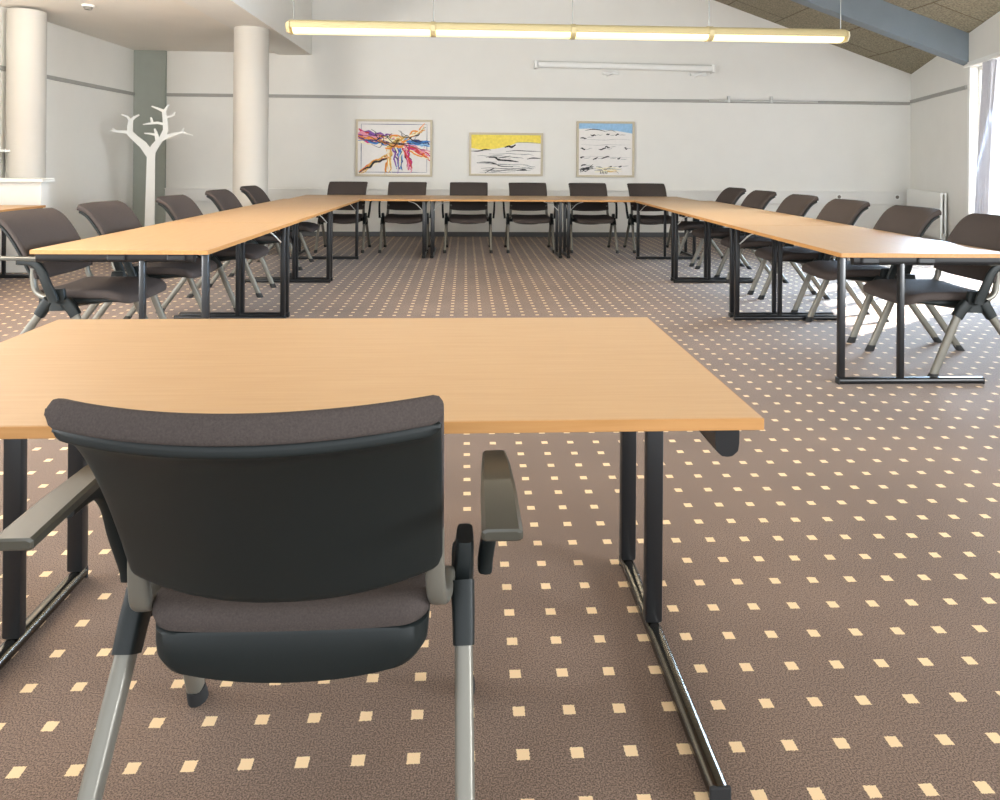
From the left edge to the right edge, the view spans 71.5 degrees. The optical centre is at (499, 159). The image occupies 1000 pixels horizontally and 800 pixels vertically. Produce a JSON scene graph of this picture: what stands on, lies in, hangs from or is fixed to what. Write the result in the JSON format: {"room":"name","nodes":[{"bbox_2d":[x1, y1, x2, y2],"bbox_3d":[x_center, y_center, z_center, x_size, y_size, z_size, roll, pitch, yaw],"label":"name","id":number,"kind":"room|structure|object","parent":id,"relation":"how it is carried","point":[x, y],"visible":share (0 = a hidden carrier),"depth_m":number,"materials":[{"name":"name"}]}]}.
{"room":"conference room","nodes":[
{"label":"conference room","id":0,"kind":"room"},
{"bbox_2d":[0,178,54,272],"bbox_3d":[-5.199,0.700,7.435,0.710,1.000,0.230,0,0,-3],"label":"wall","id":1,"kind":"structure","parent":0,"point":[13,191],"depth_m":7.37,"materials":[{"name":"paint"}]},
{"bbox_2d":[0,6,133,238],"bbox_3d":[-5.445,-0.302,4.208,0.120,3.000,13.350,0,0,-3],"label":"wall","id":2,"kind":"structure","parent":0,"point":[88,161],"depth_m":9.43,"materials":[{"name":"paint"}]},
{"bbox_2d":[0,65,134,95],"bbox_3d":[-5.367,-1.016,4.202,0.025,0.050,13.330,0,0,-3],"label":"trim","id":3,"kind":"structure","parent":2,"relation":"attached to","point":[3,68],"depth_m":9.39,"materials":[{"name":"grey paint"}]},
{"bbox_2d":[0,0,273,52],"bbox_3d":[-4.320,-1.743,4.264,2.350,0.100,13.350,0,0,-3],"label":"ceiling","id":4,"kind":"structure","parent":0,"point":[161,25],"depth_m":8.61,"materials":[{"name":"paint"}]},
{"bbox_2d":[81,4,94,9],"bbox_3d":[-4.524,-1.670,7.633,0.130,0.050,0.130,0,0,-3],"label":"smoke detector","id":5,"kind":"object","parent":4,"relation":"attached to","point":[85,6],"visible":1,"depth_m":7.60,"materials":[{"name":"white paint"}]},
{"bbox_2d":[181,0,311,54],"bbox_3d":[-2.900,-3.304,4.334,0.530,3.304,13.350,0,0,-3],"label":"wall","id":6,"kind":"structure","parent":0,"point":[272,15],"depth_m":8.76,"materials":[{"name":"paint"}]},
{"bbox_2d":[0,236,999,799],"bbox_3d":[0.928,1.272,4.578,12.870,0.050,13.450,0,0,-3],"label":"floor","id":7,"kind":"structure","parent":0,"point":[830,623],"depth_m":1.94,"materials":[{"name":"carpet"}]},
{"bbox_2d":[0,205,45,277],"bbox_3d":[-5.037,0.832,6.286,0.860,0.736,1.600,0,0,-3],"label":"folding table","id":8,"kind":"object","parent":7,"relation":"on","point":[3,208],"visible":0.7,"depth_m":7.02,"materials":[{"name":"brown wood"}]},
{"bbox_2d":[5,8,46,177],"bbox_3d":[-5.347,-0.236,7.843,0.380,2.870,0.380,0,0,-3],"label":"column","id":9,"kind":"structure","parent":7,"relation":"on","point":[26,29],"depth_m":7.69,"materials":[{"name":"paint"}]},
{"bbox_2d":[0,208,166,334],"bbox_3d":[-2.509,0.765,4.151,0.834,0.912,0.772,0,0,1],"label":"chair","id":10,"kind":"object","parent":7,"relation":"on","point":[27,229],"visible":0.8,"depth_m":4.05,"materials":[{"name":"plastic"}]},
{"bbox_2d":[77,200,216,318],"bbox_3d":[-2.519,0.764,4.961,0.834,0.912,0.772,0,0,-2],"label":"chair","id":11,"kind":"object","parent":7,"relation":"on","point":[106,217],"visible":0.52,"depth_m":4.88,"materials":[{"name":"plastic"}]},
{"bbox_2d":[110,104,192,226],"bbox_3d":[-4.706,0.229,9.377,1.083,1.950,0.400,0,0,-3],"label":"coat stand","id":12,"kind":"object","parent":7,"relation":"on","point":[150,152],"visible":0.76,"depth_m":9.37,"materials":[{"name":"white paint"}]},
{"bbox_2d":[30,223,288,318],"bbox_3d":[-2.076,0.855,4.541,0.945,0.736,1.608,0,0,-2],"label":"folding table","id":13,"kind":"object","parent":7,"relation":"on","point":[162,242],"visible":0.82,"depth_m":4.09,"materials":[{"name":"brown wood"}]},
{"bbox_2d":[156,194,268,311],"bbox_3d":[-2.423,0.765,5.846,0.834,0.912,0.772,0,0,-3],"label":"chair","id":14,"kind":"object","parent":7,"relation":"on","point":[178,207],"visible":0.39,"depth_m":5.74,"materials":[{"name":"plastic"}]},
{"bbox_2d":[205,189,291,287],"bbox_3d":[-2.488,0.765,6.935,0.834,0.912,0.772,0,0,-2],"label":"chair","id":15,"kind":"object","parent":7,"relation":"on","point":[223,199],"visible":0.37,"depth_m":6.71,"materials":[{"name":"plastic"}]},
{"bbox_2d":[165,208,332,316],"bbox_3d":[-2.126,0.855,6.151,0.945,0.736,1.608,0,0,-2],"label":"folding table","id":16,"kind":"object","parent":7,"relation":"on","point":[292,216],"visible":0.6,"depth_m":5.93,"materials":[{"name":"brown wood"}]},
{"bbox_2d":[232,26,268,255],"bbox_3d":[-3.157,-0.219,8.803,0.424,2.870,0.424,0,0,-3],"label":"column","id":17,"kind":"structure","parent":7,"relation":"on","point":[251,43],"depth_m":8.62,"materials":[{"name":"paint"}]},
{"bbox_2d":[0,395,522,799],"bbox_3d":[-0.366,0.781,1.291,0.772,0.912,0.834,0,0,-3],"label":"chair","id":18,"kind":"object","parent":7,"relation":"on","point":[308,545],"visible":1,"depth_m":1.08,"materials":[{"name":"black plastic"}]},
{"bbox_2d":[240,185,318,269],"bbox_3d":[-2.540,0.764,7.973,0.834,0.912,0.772,0,0,-3],"label":"chair","id":19,"kind":"object","parent":7,"relation":"on","point":[255,194],"visible":0.33,"depth_m":8.03,"materials":[{"name":"plastic"}]},
{"bbox_2d":[240,199,359,280],"bbox_3d":[-2.176,0.854,7.760,0.945,0.736,1.608,0,0,-2],"label":"folding table","id":20,"kind":"object","parent":7,"relation":"on","point":[335,204],"visible":0.66,"depth_m":7.58,"materials":[{"name":"brown wood"}]},
{"bbox_2d":[314,181,371,252],"bbox_3d":[-2.116,0.768,9.419,0.772,0.912,0.834,0,0,-2],"label":"chair","id":21,"kind":"object","parent":7,"relation":"on","point":[334,187],"visible":0.73,"depth_m":9.55,"materials":[{"name":"plastic"}]},
{"bbox_2d":[290,195,431,257],"bbox_3d":[-1.778,0.857,9.078,1.711,0.736,0.950,0,0,-3],"label":"folding table","id":22,"kind":"object","parent":7,"relation":"on","point":[424,198],"visible":0.56,"depth_m":8.88,"materials":[{"name":"brown wood"}]},
{"bbox_2d":[0,317,763,799],"bbox_3d":[-0.424,0.868,1.742,1.840,0.736,0.899,0,0,-3],"label":"folding table","id":23,"kind":"object","parent":7,"relation":"on","point":[627,376],"visible":0.99,"depth_m":1.69,"materials":[{"name":"brown wood"}]},
{"bbox_2d":[378,182,430,252],"bbox_3d":[-1.286,0.774,9.460,0.772,0.912,0.834,0,0,-3],"label":"chair","id":24,"kind":"object","parent":7,"relation":"on","point":[394,188],"visible":0.67,"depth_m":9.60,"materials":[{"name":"plastic"}]},
{"bbox_2d":[441,182,494,252],"bbox_3d":[-0.432,0.781,9.503,0.772,0.912,0.834,0,0,-2],"label":"chair","id":25,"kind":"object","parent":7,"relation":"on","point":[456,188],"visible":0.83,"depth_m":9.62,"materials":[{"name":"plastic"}]},
{"bbox_2d":[428,195,564,257],"bbox_3d":[-0.066,0.871,9.164,1.711,0.736,0.950,0,0,-3],"label":"folding table","id":26,"kind":"object","parent":7,"relation":"on","point":[452,198],"visible":0.99,"depth_m":8.81,"materials":[{"name":"brown wood"}]},
{"bbox_2d":[503,183,555,252],"bbox_3d":[0.402,0.787,9.545,0.772,0.912,0.835,0,0,-3],"label":"chair","id":27,"kind":"object","parent":7,"relation":"on","point":[515,189],"visible":0.84,"depth_m":9.67,"materials":[{"name":"plastic"}]},
{"bbox_2d":[566,183,618,252],"bbox_3d":[1.253,0.793,9.587,0.772,0.912,0.834,0,0,-2],"label":"chair","id":28,"kind":"object","parent":7,"relation":"on","point":[576,189],"visible":0.87,"depth_m":9.71,"materials":[{"name":"plastic"}]},
{"bbox_2d":[556,196,697,257],"bbox_3d":[1.647,0.884,9.249,1.711,0.736,0.950,0,0,-3],"label":"folding table","id":29,"kind":"object","parent":7,"relation":"on","point":[568,199],"visible":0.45,"depth_m":9.05,"materials":[{"name":"brown wood"}]},
{"bbox_2d":[623,183,680,253],"bbox_3d":[2.098,0.800,9.629,0.772,0.912,0.834,0,0,-2],"label":"chair","id":30,"kind":"object","parent":7,"relation":"on","point":[635,189],"visible":0.59,"depth_m":9.77,"materials":[{"name":"plastic"}]},
{"bbox_2d":[635,200,761,280],"bbox_3d":[2.222,0.888,7.962,0.985,0.736,1.643,0,0,-2],"label":"folding table","id":31,"kind":"object","parent":7,"relation":"on","point":[666,206],"visible":0.66,"depth_m":7.82,"materials":[{"name":"brown wood"}]},
{"bbox_2d":[678,187,745,266],"bbox_3d":[2.555,0.804,8.489,0.834,0.912,0.772,0,0,-3],"label":"chair","id":32,"kind":"object","parent":7,"relation":"on","point":[730,195],"visible":0.44,"depth_m":8.50,"materials":[{"name":"plastic"}]},
{"bbox_2d":[692,190,776,276],"bbox_3d":[2.596,0.804,7.680,0.834,0.912,0.772,0,0,-3],"label":"chair","id":33,"kind":"object","parent":7,"relation":"on","point":[758,199],"visible":0.5,"depth_m":7.67,"materials":[{"name":"plastic"}]},
{"bbox_2d":[672,210,852,316],"bbox_3d":[2.282,0.889,6.318,0.985,0.736,1.643,0,0,-2],"label":"folding table","id":34,"kind":"object","parent":7,"relation":"on","point":[726,218],"visible":0.66,"depth_m":6.05,"materials":[{"name":"brown wood"}]},
{"bbox_2d":[720,194,818,294],"bbox_3d":[2.640,0.804,6.790,0.834,0.912,0.772,0,0,-2],"label":"chair","id":35,"kind":"object","parent":7,"relation":"on","point":[794,204],"visible":0.54,"depth_m":6.68,"materials":[{"name":"plastic"}]},
{"bbox_2d":[755,199,870,314],"bbox_3d":[2.682,0.804,5.962,0.835,0.912,0.772,0,0,-3],"label":"chair","id":36,"kind":"object","parent":7,"relation":"on","point":[843,211],"visible":0.56,"depth_m":5.90,"materials":[{"name":"plastic"}]},
{"bbox_2d":[731,225,999,384],"bbox_3d":[2.341,0.889,4.674,0.985,0.736,1.643,0,0,-2],"label":"folding table","id":37,"kind":"object","parent":7,"relation":"on","point":[863,246],"visible":1,"depth_m":4.01,"materials":[{"name":"brown wood"}]},
{"bbox_2d":[802,205,941,342],"bbox_3d":[2.724,0.805,5.103,0.834,0.912,0.772,0,0,-2],"label":"chair","id":38,"kind":"object","parent":7,"relation":"on","point":[900,219],"visible":0.57,"depth_m":5.03,"materials":[{"name":"plastic"}]},
{"bbox_2d":[863,213,999,376],"bbox_3d":[2.765,0.805,4.284,0.834,0.912,0.772,0,0,-2],"label":"chair","id":39,"kind":"object","parent":7,"relation":"on","point":[975,229],"visible":0.85,"depth_m":4.27,"materials":[{"name":"plastic"}]},
{"bbox_2d":[166,0,910,231],"bbox_3d":[0.542,-1.828,11.251,12.720,6.144,0.120,0,0,-3],"label":"wall","id":40,"kind":"structure","parent":0,"point":[680,146],"depth_m":11.21,"materials":[{"name":"paint"}]},
{"bbox_2d":[133,50,166,226],"bbox_3d":[-5.476,-0.252,10.865,0.485,2.900,0.050,0,0,-3],"label":"wall","id":41,"kind":"structure","parent":40,"relation":"attached to","point":[150,66],"depth_m":10.84,"materials":[{"name":"grey paint"}]},
{"bbox_2d":[355,119,432,176],"bbox_3d":[-1.683,-0.181,11.052,1.210,0.907,0.045,0,0,-3],"label":"framed painting","id":42,"kind":"object","parent":40,"relation":"attached to","point":[384,147],"visible":1,"depth_m":11.04,"materials":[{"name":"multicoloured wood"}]},
{"bbox_2d":[469,132,542,175],"bbox_3d":[0.096,-0.081,11.141,1.185,0.693,0.045,0,0,-3],"label":"framed painting","id":43,"kind":"object","parent":40,"relation":"attached to","point":[490,154],"visible":1,"depth_m":11.13,"materials":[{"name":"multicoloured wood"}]},
{"bbox_2d":[301,231,758,236],"bbox_3d":[0.522,1.207,11.183,12.520,0.075,0.015,0,0,-3],"label":"baseboard","id":44,"kind":"structure","parent":40,"relation":"attached to","point":[402,234],"depth_m":11.15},
{"bbox_2d":[164,188,906,203],"bbox_3d":[0.738,0.593,11.166,11.960,0.205,0.070,0,0,-3],"label":"trim","id":45,"kind":"structure","parent":40,"relation":"attached to","point":[196,194],"depth_m":11.21,"materials":[{"name":"plastic"}]},
{"bbox_2d":[166,93,909,104],"bbox_3d":[0.774,-0.969,11.190,12.010,0.050,0.025,0,0,-3],"label":"trim","id":46,"kind":"structure","parent":40,"relation":"attached to","point":[167,94],"depth_m":11.15,"materials":[{"name":"grey paint"}]},
{"bbox_2d":[576,121,634,176],"bbox_3d":[1.703,-0.163,11.222,0.940,0.903,0.045,0,0,-3],"label":"framed painting","id":47,"kind":"object","parent":40,"relation":"attached to","point":[603,148],"visible":1,"depth_m":11.21,"materials":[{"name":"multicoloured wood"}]},
{"bbox_2d":[534,60,715,77],"bbox_3d":[2.009,-1.449,11.191,2.930,0.240,0.144,0,0,-3],"label":"projection screen","id":48,"kind":"object","parent":40,"relation":"attached to","point":[537,64],"visible":1,"depth_m":11.14,"materials":[{"name":"white paint"}]},
{"bbox_2d":[709,96,817,102],"bbox_3d":[4.297,-0.972,11.329,1.800,0.110,0.051,0,0,-3],"label":"rod","id":49,"kind":"object","parent":40,"relation":"attached to","point":[728,100],"visible":1,"depth_m":11.31,"materials":[{"name":"metal"}]},
{"bbox_2d":[836,194,841,198],"bbox_3d":[5.554,0.613,11.379,0.090,0.080,0.014,0,0,-3],"label":"wall socket","id":50,"kind":"object","parent":40,"relation":"attached to","point":[838,196],"visible":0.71,"depth_m":11.38,"materials":[{"name":"white paint"}]},
{"bbox_2d":[894,195,899,199],"bbox_3d":[6.532,0.620,11.428,0.090,0.080,0.014,0,0,-3],"label":"wall socket","id":51,"kind":"object","parent":40,"relation":"attached to","point":[896,197],"visible":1,"depth_m":11.43,"materials":[{"name":"white paint"}]},
{"bbox_2d":[715,0,999,73],"bbox_3d":[2.335,-3.178,4.646,10.160,3.646,13.450,0,0,-3],"label":"ceiling","id":52,"kind":"structure","parent":0,"point":[964,15],"depth_m":10.54,"materials":[{"name":"brown wood"}]},
{"bbox_2d":[285,0,849,43],"bbox_3d":[0.648,-2.795,6.089,4.930,3.487,0.176,0,0,-3],"label":"pendant lamp","id":53,"kind":"object","parent":52,"relation":"hanging from","point":[572,31],"visible":1,"depth_m":6.03,"materials":[{"name":"paint"}]},
{"bbox_2d":[292,27,430,36],"bbox_3d":[-1.185,-1.096,5.998,1.167,0.045,0.148,0,0,-3],"label":"diffuser","id":54,"kind":"object","parent":53,"relation":"attached to","point":[369,31],"depth_m":5.94,"materials":[{"name":"white plastic"}]},
{"bbox_2d":[436,30,570,38],"bbox_3d":[0.028,-1.086,6.059,1.167,0.045,0.148,0,0,-3],"label":"diffuser","id":55,"kind":"object","parent":53,"relation":"attached to","point":[551,34],"depth_m":6.00,"materials":[{"name":"white plastic"}]},
{"bbox_2d":[575,32,708,40],"bbox_3d":[1.242,-1.077,6.119,1.167,0.045,0.148,0,0,-3],"label":"diffuser","id":56,"kind":"object","parent":53,"relation":"attached to","point":[672,36],"depth_m":6.06,"materials":[{"name":"white plastic"}]},
{"bbox_2d":[712,35,843,42],"bbox_3d":[2.455,-1.068,6.180,1.167,0.045,0.148,0,0,-3],"label":"diffuser","id":57,"kind":"object","parent":53,"relation":"attached to","point":[733,38],"depth_m":6.12,"materials":[{"name":"white plastic"}]},
{"bbox_2d":[790,0,968,65],"bbox_3d":[1.730,-3.070,9.042,9.193,3.596,0.170,0,0,-3],"label":"beam","id":58,"kind":"structure","parent":0,"point":[884,18],"depth_m":9.14,"materials":[{"name":"blue paint"}]},
{"bbox_2d":[910,11,999,241],"bbox_3d":[6.045,-0.342,4.864,1.182,3.256,13.510,0,0,3],"label":"wall","id":59,"kind":"structure","parent":0,"point":[938,124],"depth_m":9.85,"materials":[{"name":"paint"}]},
{"bbox_2d":[907,189,946,241],"bbox_3d":[6.474,0.883,10.538,0.114,0.813,1.609,0,0,15],"label":"radiator","id":60,"kind":"object","parent":59,"relation":"attached to","point":[919,198],"visible":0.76,"depth_m":10.10,"materials":[{"name":"white metal"}]},
{"bbox_2d":[908,189,946,194],"bbox_3d":[6.472,0.488,10.568,0.082,0.023,1.543,0,0,15],"label":"grille","id":61,"kind":"object","parent":60,"relation":"attached to","point":[911,191],"depth_m":10.53,"materials":[{"name":"white metal"}]},
{"bbox_2d":[910,85,966,102],"bbox_3d":[6.486,-0.955,10.351,0.025,0.050,2.330,0,0,15],"label":"trim","id":62,"kind":"structure","parent":59,"relation":"attached to","point":[961,88],"depth_m":10.11,"materials":[{"name":"grey paint"}]},
{"bbox_2d":[978,66,981,133],"bbox_3d":[5.992,-0.139,8.026,0.060,2.150,2.162,0,0,15],"label":"window","id":63,"kind":"structure","parent":59,"relation":"in","point":[979,67],"depth_m":9.04,"materials":[{"name":"white paint"}]},
{"bbox_2d":[963,54,999,213],"bbox_3d":[5.779,0.013,8.066,0.091,2.463,2.068,0,0,16],"label":"curtain","id":64,"kind":"object","parent":59,"relation":"hanging from","point":[990,82],"visible":0.71,"depth_m":8.29,"materials":[{"name":"grey fabric"}]},
{"bbox_2d":[967,51,999,214],"bbox_3d":[5.881,-0.175,8.055,0.020,2.220,2.330,0,0,15],"label":"trim","id":65,"kind":"structure","parent":59,"relation":"attached to","point":[996,53],"depth_m":9.11,"materials":[{"name":"white paint"}]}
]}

